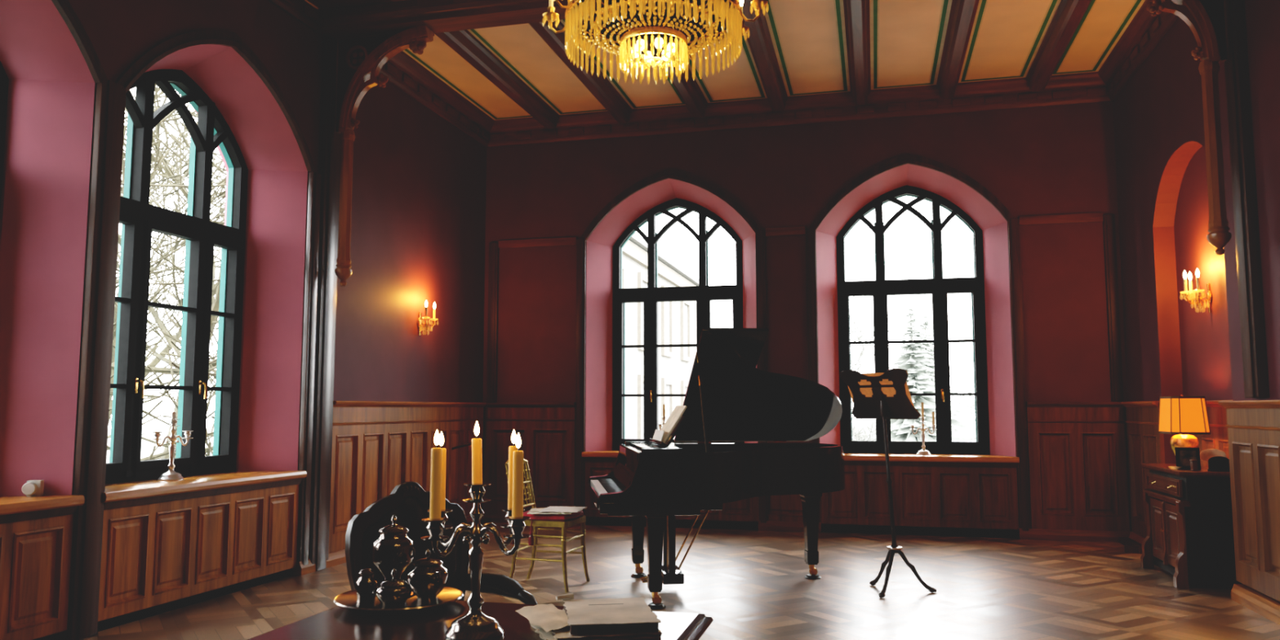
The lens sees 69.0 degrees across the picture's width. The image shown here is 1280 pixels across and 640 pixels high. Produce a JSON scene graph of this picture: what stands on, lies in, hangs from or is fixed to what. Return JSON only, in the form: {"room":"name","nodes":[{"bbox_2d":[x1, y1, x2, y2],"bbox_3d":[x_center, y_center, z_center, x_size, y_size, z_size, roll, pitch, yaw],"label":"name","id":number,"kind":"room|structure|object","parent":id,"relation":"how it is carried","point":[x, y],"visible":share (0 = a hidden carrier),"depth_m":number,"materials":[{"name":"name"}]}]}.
{"room":"music room","nodes":[
{"label":"music room","id":0,"kind":"room"},
{"bbox_2d":[34,0,486,639],"bbox_3d":[-3.260,-0.574,4.410,0.001,4.450,12.420,-1,-6,14],"label":"wall","id":1,"kind":"structure","parent":0,"point":[418,219],"depth_m":8.33,"materials":[{"name":"paint"}]},
{"bbox_2d":[0,514,73,639],"bbox_3d":[-3.283,1.264,4.092,0.027,0.610,1.850,-1,-6,14],"label":"trim","id":2,"kind":"structure","parent":1,"relation":"attached to","point":[35,554],"depth_m":4.78,"materials":[{"name":"brown wood"}]},
{"bbox_2d":[0,0,94,524],"bbox_3d":[-3.554,-0.541,4.331,0.668,3.030,1.890,-1,-6,14],"label":"window","id":3,"kind":"structure","parent":1,"relation":"in","point":[47,84],"depth_m":5.09,"materials":[{"name":"paint"}]},
{"bbox_2d":[22,480,44,497],"bbox_3d":[-3.225,0.895,4.942,0.081,0.085,0.073,1,-5,-11],"label":"dial","id":4,"kind":"object","parent":3,"relation":"on","point":[33,487],"visible":1,"depth_m":4.93,"materials":[{"name":"white plastic"}]},
{"bbox_2d":[51,0,107,83],"bbox_3d":[-3.285,-1.787,4.380,0.062,0.740,2.020,-1,-6,14],"label":"trim","id":5,"kind":"structure","parent":1,"relation":"attached to","point":[64,7],"depth_m":5.13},
{"bbox_2d":[65,78,126,639],"bbox_3d":[-3.020,0.182,5.182,0.057,3.090,0.175,-1,-6,14],"label":"column","id":6,"kind":"structure","parent":1,"relation":"attached to","point":[93,410],"depth_m":5.15,"materials":[{"name":"wood"}]},
{"bbox_2d":[97,484,299,621],"bbox_3d":[-2.786,1.449,6.057,0.027,0.610,1.850,-1,-6,14],"label":"wainscoting panel","id":7,"kind":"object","parent":1,"relation":"attached to","point":[157,553],"depth_m":5.87,"materials":[{"name":"brown wood"}]},
{"bbox_2d":[102,44,307,510],"bbox_3d":[-3.057,-0.356,6.296,0.668,3.030,1.890,-1,-6,14],"label":"window","id":8,"kind":"structure","parent":1,"relation":"in","point":[261,240],"depth_m":6.70,"materials":[{"name":"paint"}]},
{"bbox_2d":[151,418,193,480],"bbox_3d":[-3.056,0.845,6.079,0.154,0.397,0.286,-3,-6,29],"label":"candelabrum","id":9,"kind":"object","parent":8,"relation":"on","point":[171,475],"visible":1,"depth_m":6.06,"materials":[{"name":"silver metal"}]},
{"bbox_2d":[114,30,316,172],"bbox_3d":[-2.788,-1.602,6.345,0.062,0.740,2.020,-1,-6,14],"label":"trim","id":10,"kind":"structure","parent":1,"relation":"attached to","point":[148,58],"depth_m":6.23,"materials":[{"name":"wood"}]},
{"bbox_2d":[32,515,484,639],"bbox_3d":[-3.238,1.591,4.201,0.085,0.100,12.420,-1,-6,14],"label":"baseboard","id":11,"kind":"structure","parent":1,"relation":"attached to","point":[337,557],"depth_m":6.50,"materials":[{"name":"brown wood"}]},
{"bbox_2d":[267,0,324,32],"bbox_3d":[-3.595,-2.814,2.966,0.155,0.260,9.060,-1,-6,14],"label":"trim","id":12,"kind":"structure","parent":1,"relation":"attached to","point":[308,12],"depth_m":7.13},
{"bbox_2d":[297,171,321,565],"bbox_3d":[-2.530,0.379,7.116,0.057,3.060,0.115,-1,-6,14],"label":"trim","id":13,"kind":"structure","parent":1,"relation":"attached to","point":[312,254],"depth_m":7.09,"materials":[{"name":"wood"}]},
{"bbox_2d":[308,35,341,571],"bbox_3d":[-2.478,-0.172,7.346,0.072,4.200,0.225,-1,-6,14],"label":"trim","id":14,"kind":"structure","parent":1,"relation":"attached to","point":[330,141],"depth_m":7.30,"materials":[{"name":"wood"}]},
{"bbox_2d":[328,400,486,553],"bbox_3d":[-2.082,1.372,8.776,0.075,1.194,2.980,-1,-6,14],"label":"trim","id":15,"kind":"structure","parent":1,"relation":"attached to","point":[378,446],"depth_m":8.29,"materials":[{"name":"brown wood"}]},
{"bbox_2d":[334,25,490,524],"bbox_3d":[-1.516,0.044,9.237,0.920,4.305,4.315,-1,-6,14],"label":"bracket","id":16,"kind":"object","parent":1,"relation":"attached to","point":[361,60],"visible":0.92,"depth_m":7.38,"materials":[{"name":"wood"}]},
{"bbox_2d":[417,299,438,335],"bbox_3d":[-2.038,-0.020,8.906,0.156,0.330,0.259,-1,-6,14],"label":"wall sconce","id":17,"kind":"object","parent":1,"relation":"attached to","point":[420,322],"visible":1,"depth_m":8.89,"materials":[{"name":"gold metal"}]},
{"bbox_2d":[379,51,494,146],"bbox_3d":[-2.038,-2.234,9.125,0.155,0.260,3.020,-1,-6,14],"label":"ceiling beam","id":18,"kind":"structure","parent":1,"relation":"attached to","point":[403,72],"depth_m":9.22,"materials":[{"name":"wood"}]},
{"bbox_2d":[318,0,568,40],"bbox_3d":[0.631,-2.478,6.703,6.520,0.250,0.600,-1,-6,14],"label":"trim","id":19,"kind":"structure","parent":1,"relation":"attached to","point":[340,19],"depth_m":7.19,"materials":[{"name":"wood"}]},
{"bbox_2d":[80,522,1279,639],"bbox_3d":[-0.183,1.653,3.682,7.420,0.120,13.120,-1,-6,14],"label":"floor","id":20,"kind":"structure","parent":0,"point":[753,584],"depth_m":6.30,"materials":[{"name":"wood"}]},
{"bbox_2d":[345,481,537,604],"bbox_3d":[-0.691,1.083,3.353,0.568,0.965,0.650,-4,-7,39],"label":"armchair","id":21,"kind":"object","parent":20,"relation":"on","point":[408,501],"visible":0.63,"depth_m":3.51,"materials":[{"name":"black leather"}]},
{"bbox_2d":[246,600,713,639],"bbox_3d":[-0.483,1.012,1.516,0.940,0.750,1.675,-1,-6,14],"label":"dining table","id":22,"kind":"object","parent":20,"relation":"on","point":[337,623],"visible":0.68,"depth_m":2.11,"materials":[{"name":"brown wood"}]},
{"bbox_2d":[333,585,463,613],"bbox_3d":[-0.601,0.700,2.329,0.316,0.020,0.316,-1,-6,14],"label":"serving tray","id":23,"kind":"object","parent":22,"relation":"on","point":[348,599],"visible":0.67,"depth_m":2.25,"materials":[{"name":"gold metal"}]},
{"bbox_2d":[355,568,377,600],"bbox_3d":[-0.674,0.660,2.297,0.052,0.089,0.052,-1,-6,14],"label":"jar","id":24,"kind":"object","parent":23,"relation":"on","point":[366,580],"visible":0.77,"depth_m":2.28,"materials":[{"name":"silver metal"}]},
{"bbox_2d":[373,514,414,579],"bbox_3d":[-0.632,0.605,2.381,0.101,0.213,0.101,3,-6,-31],"label":"urn","id":25,"kind":"object","parent":23,"relation":"on","point":[393,548],"visible":0.72,"depth_m":2.35,"materials":[{"name":"silver metal"}]},
{"bbox_2d":[372,568,415,604],"bbox_3d":[-0.598,0.651,2.257,0.086,0.098,0.086,3,-6,-31],"label":"sugar bowl","id":26,"kind":"object","parent":23,"relation":"on","point":[393,591],"visible":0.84,"depth_m":2.23,"materials":[{"name":"silver metal"}]},
{"bbox_2d":[406,548,448,599],"bbox_3d":[-0.530,0.639,2.321,0.104,0.135,0.103,-1,-6,14],"label":"lidded pot","id":27,"kind":"object","parent":23,"relation":"on","point":[428,575],"visible":0.91,"depth_m":2.29,"materials":[{"name":"silver metal"}]},
{"bbox_2d":[420,482,531,639],"bbox_3d":[-0.357,0.519,2.026,0.228,0.326,0.231,1,-5,-10],"label":"candelabrum","id":28,"kind":"object","parent":22,"relation":"on","point":[475,624],"visible":0.91,"depth_m":2.00,"materials":[{"name":"silver metal"}]},
{"bbox_2d":[420,517,448,546],"bbox_3d":[-0.426,0.442,1.933,0.058,0.060,0.058,1,-5,-10],"label":"candle holder","id":29,"kind":"object","parent":28,"relation":"on","point":[434,527],"depth_m":1.92,"materials":[{"name":"silver metal"}]},
{"bbox_2d":[429,429,442,519],"bbox_3d":[-0.426,0.322,1.945,0.024,0.185,0.024,-1,-6,14],"label":"candle","id":30,"kind":"object","parent":28,"relation":"on","point":[436,453],"visible":1,"depth_m":1.94,"materials":[{"name":"wax"}]},
{"bbox_2d":[427,508,452,535],"bbox_3d":[-0.453,0.458,2.103,0.058,0.060,0.058,1,-5,-10],"label":"candle holder","id":31,"kind":"object","parent":28,"relation":"on","point":[443,512],"depth_m":2.09,"materials":[{"name":"silver metal"}]},
{"bbox_2d":[439,431,446,509],"bbox_3d":[-0.453,0.342,2.114,0.024,0.177,0.024,-1,-6,14],"label":"candle","id":32,"kind":"object","parent":28,"relation":"on","point":[442,438],"visible":0.54,"depth_m":2.11,"materials":[{"name":"wax"}]},
{"bbox_2d":[471,421,482,483],"bbox_3d":[-0.358,0.290,2.047,0.026,0.137,0.023,-1,-6,14],"label":"candle","id":33,"kind":"object","parent":28,"relation":"on","point":[477,458],"visible":0.98,"depth_m":2.04,"materials":[{"name":"wax"}]},
{"bbox_2d":[507,429,517,508],"bbox_3d":[-0.291,0.342,2.142,0.024,0.181,0.024,-1,-6,14],"label":"candle","id":34,"kind":"object","parent":28,"relation":"on","point":[511,448],"visible":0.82,"depth_m":2.13,"materials":[{"name":"wax"}]},
{"bbox_2d":[500,507,524,533],"bbox_3d":[-0.291,0.461,2.131,0.058,0.060,0.058,1,-5,-10],"label":"candle holder","id":35,"kind":"object","parent":28,"relation":"on","point":[508,511],"depth_m":2.12,"materials":[{"name":"silver metal"}]},
{"bbox_2d":[503,515,531,545],"bbox_3d":[-0.259,0.445,1.962,0.058,0.060,0.058,1,-5,-10],"label":"candle holder","id":36,"kind":"object","parent":28,"relation":"on","point":[517,525],"depth_m":1.95,"materials":[{"name":"silver metal"}]},
{"bbox_2d":[511,432,524,517],"bbox_3d":[-0.259,0.328,1.973,0.024,0.178,0.024,-1,-6,14],"label":"candle","id":37,"kind":"object","parent":28,"relation":"on","point":[517,455],"visible":1,"depth_m":1.96,"materials":[{"name":"wax"}]},
{"bbox_2d":[528,621,662,639],"bbox_3d":[-0.105,0.680,2.054,0.252,0.011,0.282,1,-6,-15],"label":"book","id":38,"kind":"object","parent":22,"relation":"on","point":[544,635],"visible":0.22,"depth_m":1.96,"materials":[{"name":"paper"}]},
{"bbox_2d":[550,625,662,639],"bbox_3d":[-0.088,0.671,2.061,0.230,0.008,0.277,1,-5,-11],"label":"book","id":39,"kind":"object","parent":38,"relation":"on","point":[562,633],"visible":0.34,"depth_m":1.94,"materials":[{"name":"brown fabric"}]},
{"bbox_2d":[515,603,569,632],"bbox_3d":[-0.201,0.659,2.065,0.090,0.014,0.220,3,-6,-25],"label":"loose sheet","id":40,"kind":"object","parent":39,"relation":"on","point":[548,617],"visible":0.88,"depth_m":2.07,"materials":[{"name":"paper"}]},
{"bbox_2d":[561,597,661,635],"bbox_3d":[-0.069,0.656,2.067,0.196,0.023,0.263,1,-5,-8],"label":"book","id":41,"kind":"object","parent":39,"relation":"on","point":[625,615],"visible":0.98,"depth_m":2.00,"materials":[{"name":"beige paper"}]},
{"bbox_2d":[504,458,590,591],"bbox_3d":[-0.672,1.422,6.587,0.520,0.891,0.448,-2,-6,17],"label":"chair","id":42,"kind":"object","parent":20,"relation":"on","point":[563,521],"visible":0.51,"depth_m":6.45,"materials":[{"name":"paint"}]},
{"bbox_2d":[586,328,844,609],"bbox_3d":[0.612,0.975,6.471,1.899,1.752,1.501,1,-5,-6],"label":"grand piano","id":43,"kind":"object","parent":20,"relation":"on","point":[727,398],"visible":0.99,"depth_m":6.31,"materials":[{"name":"black paint"}]},
{"bbox_2d":[624,441,697,452],"bbox_3d":[0.123,0.876,6.424,0.350,0.030,1.240,1,-5,-6],"label":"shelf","id":44,"kind":"object","parent":43,"relation":"attached to","point":[646,446],"depth_m":6.07,"materials":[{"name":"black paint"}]},
{"bbox_2d":[652,405,687,443],"bbox_3d":[0.203,0.719,6.447,0.185,0.253,0.480,1,-5,-6],"label":"score","id":45,"kind":"object","parent":43,"relation":"on","point":[662,435],"visible":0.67,"depth_m":6.34,"materials":[{"name":"paper"}]},
{"bbox_2d":[839,368,936,597],"bbox_3d":[1.645,1.087,6.340,0.584,1.503,0.411,-4,-7,36],"label":"music stand","id":46,"kind":"object","parent":20,"relation":"on","point":[878,406],"visible":1,"depth_m":6.37,"materials":[{"name":"black metal"}]},
{"bbox_2d":[847,372,913,405],"bbox_3d":[1.657,0.516,6.434,0.470,0.334,0.001,-6,20,46],"label":"sheet","id":47,"kind":"object","parent":46,"relation":"on","point":[889,391],"visible":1,"depth_m":6.39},
{"bbox_2d":[1140,463,1241,590],"bbox_3d":[4.015,1.488,6.841,0.415,0.800,0.964,-1,-6,14],"label":"base cabinet","id":48,"kind":"object","parent":20,"relation":"on","point":[1189,536],"visible":0.95,"depth_m":6.44,"materials":[{"name":"brown wood"}]},
{"bbox_2d":[1158,395,1210,455],"bbox_3d":[4.032,0.823,6.899,0.268,0.535,0.345,-1,-5,10],"label":"table lamp","id":49,"kind":"object","parent":48,"relation":"on","point":[1182,415],"visible":0.77,"depth_m":6.78,"materials":[{"name":"orange fabric"}]},
{"bbox_2d":[1174,447,1200,470],"bbox_3d":[3.929,0.993,6.676,0.150,0.156,0.078,-3,-6,26],"label":"photo frame","id":50,"kind":"object","parent":48,"relation":"on","point":[1183,455],"visible":0.92,"depth_m":6.66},
{"bbox_2d":[1178,450,1196,466],"bbox_3d":[3.922,0.992,6.662,0.112,0.116,0.024,-3,-6,26],"label":"picture","id":51,"kind":"object","parent":50,"relation":"attached to","point":[1184,456],"depth_m":6.66},
{"bbox_2d":[1207,456,1229,471],"bbox_3d":[4.034,1.001,6.478,0.139,0.102,0.078,-4,-6,34],"label":"case","id":52,"kind":"object","parent":48,"relation":"on","point":[1220,464],"visible":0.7,"depth_m":6.45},
{"bbox_2d":[408,0,1134,117],"bbox_3d":[-0.135,-2.913,4.099,7.320,0.150,13.120,-1,-6,14],"label":"ceiling","id":53,"kind":"structure","parent":0,"point":[908,28],"depth_m":8.45,"materials":[{"name":"paint"}]},
{"bbox_2d":[402,48,533,119],"bbox_3d":[-1.696,-2.371,9.023,0.565,0.006,2.765,-1,-6,14],"label":"trim","id":54,"kind":"structure","parent":53,"relation":"attached to","point":[407,51],"depth_m":9.37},
{"bbox_2d":[435,29,559,128],"bbox_3d":[-1.329,-2.310,8.907,0.200,0.150,2.830,-1,-6,14],"label":"ceiling beam","id":55,"kind":"structure","parent":53,"relation":"attached to","point":[463,42],"depth_m":8.73,"materials":[{"name":"wood"}]},
{"bbox_2d":[466,26,607,115],"bbox_3d":[-0.922,-2.390,8.829,0.630,0.006,2.765,-1,-6,14],"label":"trim","id":56,"kind":"structure","parent":53,"relation":"attached to","point":[475,33],"depth_m":9.02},
{"bbox_2d":[528,20,631,124],"bbox_3d":[-0.524,-2.329,8.705,0.200,0.150,2.830,-1,-6,14],"label":"ceiling beam","id":57,"kind":"structure","parent":53,"relation":"attached to","point":[601,88],"depth_m":8.78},
{"bbox_2d":[559,19,685,109],"bbox_3d":[-0.117,-2.409,8.628,0.630,0.006,2.765,-1,-6,14],"label":"trim","id":58,"kind":"structure","parent":53,"relation":"attached to","point":[614,82],"depth_m":9.51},
{"bbox_2d":[542,0,768,84],"bbox_3d":[0.062,-1.979,4.365,1.049,1.660,1.032,-1,-6,14],"label":"crystal chandelier","id":59,"kind":"object","parent":53,"relation":"hanging from","point":[639,33],"visible":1,"depth_m":4.22,"materials":[{"name":"gold glass"}]},
{"bbox_2d":[657,60,707,117],"bbox_3d":[0.281,-2.348,8.503,0.200,0.150,2.830,-1,-6,14],"label":"ceiling beam","id":60,"kind":"structure","parent":53,"relation":"attached to","point":[691,93],"depth_m":9.22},
{"bbox_2d":[688,35,767,102],"bbox_3d":[0.690,-2.428,8.426,0.635,0.006,2.765,-1,-6,14],"label":"trim","id":61,"kind":"structure","parent":53,"relation":"attached to","point":[745,46],"depth_m":9.18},
{"bbox_2d":[742,0,787,111],"bbox_3d":[1.091,-2.367,8.300,0.200,0.150,2.830,-1,-6,14],"label":"ceiling beam","id":62,"kind":"structure","parent":53,"relation":"attached to","point":[760,42],"depth_m":8.28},
{"bbox_2d":[764,0,850,96],"bbox_3d":[1.500,-2.447,8.223,0.635,0.006,2.765,-1,-6,14],"label":"trim","id":63,"kind":"structure","parent":53,"relation":"attached to","point":[838,4],"depth_m":8.38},
{"bbox_2d":[843,0,871,105],"bbox_3d":[1.900,-2.386,8.098,0.200,0.150,2.830,-1,-6,14],"label":"ceiling beam","id":64,"kind":"structure","parent":53,"relation":"attached to","point":[856,12],"depth_m":8.03,"materials":[{"name":"wood"}]},
{"bbox_2d":[869,0,952,89],"bbox_3d":[2.309,-2.466,8.020,0.635,0.006,2.765,-1,-6,14],"label":"trim","id":65,"kind":"structure","parent":53,"relation":"attached to","point":[873,4],"depth_m":8.27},
{"bbox_2d":[936,0,979,98],"bbox_3d":[2.710,-2.405,7.895,0.200,0.150,2.830,-1,-6,14],"label":"ceiling beam","id":66,"kind":"structure","parent":53,"relation":"attached to","point":[962,12],"depth_m":7.96,"materials":[{"name":"wood"}]},
{"bbox_2d":[958,0,1061,83],"bbox_3d":[3.119,-2.485,7.817,0.635,0.006,2.765,-1,-6,14],"label":"trim","id":67,"kind":"structure","parent":53,"relation":"attached to","point":[1053,6],"depth_m":8.20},
{"bbox_2d":[1026,0,1091,92],"bbox_3d":[3.520,-2.425,7.692,0.200,0.150,2.830,-1,-6,14],"label":"ceiling beam","id":68,"kind":"structure","parent":53,"relation":"attached to","point":[1068,15],"depth_m":7.91,"materials":[{"name":"wood"}]},
{"bbox_2d":[1052,0,1145,75],"bbox_3d":[3.837,-2.502,7.637,0.445,0.006,2.765,-1,-6,14],"label":"trim","id":69,"kind":"structure","parent":53,"relation":"attached to","point":[1137,4],"depth_m":8.11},
{"bbox_2d":[482,101,1131,538],"bbox_3d":[1.417,-0.084,9.614,6.520,4.450,0.001,-1,-6,14],"label":"wall","id":70,"kind":"structure","parent":0,"point":[1057,159],"depth_m":9.61,"materials":[{"name":"paint"}]},
{"bbox_2d":[486,242,498,402],"bbox_3d":[-1.639,0.021,10.352,0.110,1.780,0.047,-1,-6,14],"label":"trim","id":71,"kind":"structure","parent":70,"relation":"attached to","point":[493,279],"depth_m":10.33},
{"bbox_2d":[483,402,575,513],"bbox_3d":[-1.208,1.496,10.090,1.045,1.194,0.075,-1,-6,14],"label":"trim","id":72,"kind":"structure","parent":70,"relation":"attached to","point":[546,430],"depth_m":10.09,"materials":[{"name":"brown wood"}]},
{"bbox_2d":[497,236,577,248],"bbox_3d":[-1.137,-0.857,10.316,0.920,0.090,0.030,-1,-6,14],"label":"trim","id":73,"kind":"structure","parent":70,"relation":"attached to","point":[571,241],"depth_m":10.30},
{"bbox_2d":[574,238,586,515],"bbox_3d":[-0.644,0.644,10.042,0.101,3.080,0.047,-1,-6,14],"label":"trim","id":74,"kind":"structure","parent":70,"relation":"attached to","point":[580,243],"depth_m":10.03,"materials":[{"name":"wood"}]},
{"bbox_2d":[582,178,757,462],"bbox_3d":[0.376,0.006,10.144,1.890,3.030,0.668,-1,-6,14],"label":"window","id":75,"kind":"structure","parent":70,"relation":"in","point":[606,299],"depth_m":10.27,"materials":[{"name":"paint"}]},
{"bbox_2d":[580,168,761,240],"bbox_3d":[0.308,-1.259,9.993,2.020,0.740,0.062,-1,-6,14],"label":"trim","id":76,"kind":"structure","parent":70,"relation":"attached to","point":[668,173],"depth_m":10.00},
{"bbox_2d":[584,461,758,521],"bbox_3d":[0.308,1.780,9.704,1.850,0.585,0.027,-1,-6,14],"label":"trim","id":77,"kind":"structure","parent":70,"relation":"attached to","point":[746,509],"depth_m":9.58,"materials":[{"name":"brown wood"}]},
{"bbox_2d":[755,230,768,523],"bbox_3d":[1.255,0.600,9.566,0.101,3.080,0.047,-1,-6,14],"label":"trim","id":78,"kind":"structure","parent":70,"relation":"attached to","point":[760,237],"depth_m":9.62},
{"bbox_2d":[764,226,805,236],"bbox_3d":[1.508,-0.919,9.654,0.415,0.090,0.030,-1,-6,14],"label":"trim","id":79,"kind":"structure","parent":70,"relation":"attached to","point":[797,230],"depth_m":9.64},
{"bbox_2d":[758,493,821,522],"bbox_3d":[1.507,1.712,9.403,0.625,0.665,0.037,-1,-6,14],"label":"trim","id":80,"kind":"structure","parent":70,"relation":"attached to","point":[784,508],"depth_m":9.39,"materials":[{"name":"brown wood"}]},
{"bbox_2d":[488,71,1113,146],"bbox_3d":[1.398,-2.177,9.735,6.520,0.260,0.155,-1,-6,14],"label":"trim","id":81,"kind":"structure","parent":70,"relation":"attached to","point":[1082,87],"depth_m":9.63,"materials":[{"name":"wood"}]},
{"bbox_2d":[483,512,1130,542],"bbox_3d":[1.412,2.080,9.390,6.520,0.100,0.080,-1,-6,14],"label":"baseboard","id":82,"kind":"structure","parent":70,"relation":"attached to","point":[771,526],"depth_m":8.96,"materials":[{"name":"wood"}]},
{"bbox_2d":[805,227,820,522],"bbox_3d":[1.756,0.588,9.440,0.101,3.080,0.047,-1,-6,14],"label":"trim","id":83,"kind":"structure","parent":70,"relation":"attached to","point":[811,253],"depth_m":9.49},
{"bbox_2d":[808,153,1014,230],"bbox_3d":[2.709,-1.315,9.392,2.020,0.740,0.062,-1,-6,14],"label":"trim","id":84,"kind":"structure","parent":70,"relation":"attached to","point":[907,158],"depth_m":9.39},
{"bbox_2d":[816,164,1019,467],"bbox_3d":[2.776,-0.051,9.542,1.890,3.030,0.668,-1,-6,14],"label":"window","id":85,"kind":"structure","parent":70,"relation":"in","point":[994,446],"depth_m":9.55,"materials":[{"name":"paint"}]},
{"bbox_2d":[909,417,936,455],"bbox_3d":[2.833,1.160,9.304,0.269,0.374,0.145,-1,-5,9],"label":"candelabrum","id":86,"kind":"object","parent":85,"relation":"on","point":[923,451],"visible":1,"depth_m":9.29,"materials":[{"name":"silver metal"}]},
{"bbox_2d":[820,465,1018,529],"bbox_3d":[2.708,1.724,9.103,1.850,0.585,0.027,-1,-6,14],"label":"trim","id":87,"kind":"structure","parent":70,"relation":"attached to","point":[929,496],"depth_m":9.07,"materials":[{"name":"brown wood"}]},
{"bbox_2d":[1008,217,1031,531],"bbox_3d":[3.655,0.543,8.964,0.101,3.080,0.047,-1,-6,14],"label":"trim","id":88,"kind":"structure","parent":70,"relation":"attached to","point":[1023,478],"depth_m":8.95,"materials":[{"name":"wood"}]},
{"bbox_2d":[1018,212,1103,225],"bbox_3d":[4.073,-0.979,9.011,0.755,0.090,0.030,-1,-6,14],"label":"trim","id":89,"kind":"structure","parent":70,"relation":"attached to","point":[1094,216],"depth_m":9.00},
{"bbox_2d":[1026,401,1129,531],"bbox_3d":[4.118,1.370,8.755,0.850,1.194,0.075,-1,-6,14],"label":"trim","id":90,"kind":"structure","parent":70,"relation":"attached to","point":[1077,451],"depth_m":8.77,"materials":[{"name":"brown wood"}]},
{"bbox_2d":[1102,213,1123,400],"bbox_3d":[4.485,-0.124,8.818,0.100,1.780,0.047,-1,-6,14],"label":"trim","id":91,"kind":"structure","parent":70,"relation":"attached to","point":[1108,223],"depth_m":8.80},
{"bbox_2d":[1112,0,1279,463],"bbox_3d":[3.140,-0.725,2.806,0.160,4.450,12.420,-1,-6,14],"label":"wall","id":92,"kind":"structure","parent":0,"point":[1171,348],"depth_m":7.35,"materials":[{"name":"paint"}]},
{"bbox_2d":[1097,0,1178,101],"bbox_3d":[4.135,-2.380,7.579,0.155,0.260,3.020,-1,-6,14],"label":"trim","id":93,"kind":"structure","parent":92,"relation":"attached to","point":[1144,31],"depth_m":7.97,"materials":[{"name":"wood"}]},
{"bbox_2d":[1120,400,1164,537],"bbox_3d":[4.405,1.313,8.147,0.075,1.194,1.040,-1,-6,14],"label":"trim","id":94,"kind":"structure","parent":92,"relation":"attached to","point":[1145,445],"depth_m":8.26,"materials":[{"name":"brown wood"}]},
{"bbox_2d":[1119,0,1231,554],"bbox_3d":[3.828,-0.082,7.898,0.920,4.305,4.315,-1,-6,14],"label":"bracket","id":95,"kind":"object","parent":92,"relation":"attached to","point":[1205,19],"visible":0.87,"depth_m":5.89,"materials":[{"name":"wood"}]},
{"bbox_2d":[1179,267,1212,312],"bbox_3d":[4.184,-0.218,7.021,0.208,0.330,0.212,3,-6,-30],"label":"wall sconce","id":96,"kind":"object","parent":92,"relation":"attached to","point":[1192,294],"visible":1,"depth_m":6.99,"materials":[{"name":"gold metal"}]},
{"bbox_2d":[1128,531,1279,625],"bbox_3d":[3.021,1.443,2.632,0.085,0.100,12.420,-1,-6,14],"label":"baseboard","id":97,"kind":"structure","parent":92,"relation":"attached to","point":[1268,607],"depth_m":5.70,"materials":[{"name":"brown wood"}]},
{"bbox_2d":[1189,400,1232,466],"bbox_3d":[4.245,1.190,6.842,0.065,1.194,1.560,-1,-6,14],"label":"trim","id":98,"kind":"structure","parent":92,"relation":"attached to","point":[1218,437],"depth_m":6.88,"materials":[{"name":"brown wood"}]},
{"bbox_2d":[1223,0,1269,398],"bbox_3d":[3.775,-0.967,5.841,0.072,2.900,0.225,-1,-6,14],"label":"trim","id":99,"kind":"structure","parent":92,"relation":"attached to","point":[1254,353],"depth_m":5.76,"materials":[{"name":"wood"}]},
{"bbox_2d":[1217,400,1279,601],"bbox_3d":[3.122,0.833,3.110,0.095,1.164,6.200,-1,-6,14],"label":"trim","id":100,"kind":"structure","parent":92,"relation":"attached to","point":[1253,426],"depth_m":5.70,"materials":[{"name":"brown wood"}]},
{"label":"outside","id":101,"kind":"structure","parent":0,"visible":0},
{"bbox_2d":[106,425,976,462],"bbox_3d":[9.762,6.166,38.382,180.000,0.001,200.000,-1,-6,14],"label":"ground","id":102,"kind":"structure","parent":101,"point":[147,447],"depth_m":80.41,"materials":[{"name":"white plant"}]},
{"bbox_2d":[106,91,220,450],"bbox_3d":[-14.036,-3.630,20.916,12.679,16.240,11.850,-2,-6,17],"label":"bare tree","id":103,"kind":"object","parent":102,"relation":"on","point":[172,291],"visible":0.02,"depth_m":20.89,"materials":[{"name":"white plant"}]},
{"bbox_2d":[108,85,226,459],"bbox_3d":[-8.323,-2.076,13.982,10.179,11.860,12.120,-1,-5,5],"label":"bare tree","id":104,"kind":"object","parent":102,"relation":"on","point":[156,361],"visible":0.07,"depth_m":13.75,"materials":[{"name":"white plant"}]},
{"bbox_2d":[111,83,226,458],"bbox_3d":[-5.420,-1.885,13.917,9.099,11.542,9.707,-1,-6,14],"label":"bare tree","id":105,"kind":"object","parent":102,"relation":"on","point":[215,286],"visible":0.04,"depth_m":11.76,"materials":[{"name":"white plant"}]},
{"bbox_2d":[106,89,471,460],"bbox_3d":[-5.310,-1.878,10.070,7.036,10.756,8.970,-2,-6,19],"label":"bare tree","id":106,"kind":"object","parent":102,"relation":"on","point":[175,118],"visible":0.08,"depth_m":9.88,"materials":[{"name":"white plant"}]},
{"bbox_2d":[622,232,698,439],"bbox_3d":[-2.091,1.286,26.560,5.580,7.500,16.900,-1,-6,14],"label":"building","id":107,"kind":"structure","parent":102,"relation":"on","point":[677,320],"depth_m":26.89,"materials":[{"name":"stone"}]},
{"bbox_2d":[849,295,896,440],"bbox_3d":[6.610,2.397,31.740,4.898,7.342,4.642,4,-7,-37],"label":"bare tree","id":108,"kind":"object","parent":102,"relation":"on","point":[861,354],"visible":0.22,"depth_m":32.10,"materials":[{"name":"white plant"}]},
{"bbox_2d":[888,308,965,441],"bbox_3d":[10.665,2.827,36.467,4.477,6.591,4.104,-1,-6,14],"label":"spruce tree","id":109,"kind":"object","parent":102,"relation":"on","point":[900,430],"visible":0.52,"depth_m":35.98,"materials":[{"name":"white plant"}]},
{"bbox_2d":[909,315,972,440],"bbox_3d":[13.840,3.447,44.852,5.191,7.352,4.922,-1,-6,14],"label":"spruce tree","id":110,"kind":"object","parent":102,"relation":"on","point":[957,424],"visible":0.15,"depth_m":44.60,"materials":[{"name":"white plant"}]},
{"bbox_2d":[924,360,975,440],"bbox_3d":[15.159,4.063,41.284,3.872,4.745,3.876,3,-6,-31],"label":"bare tree","id":111,"kind":"object","parent":102,"relation":"on","point":[972,406],"visible":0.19,"depth_m":41.08,"materials":[{"name":"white plant"}]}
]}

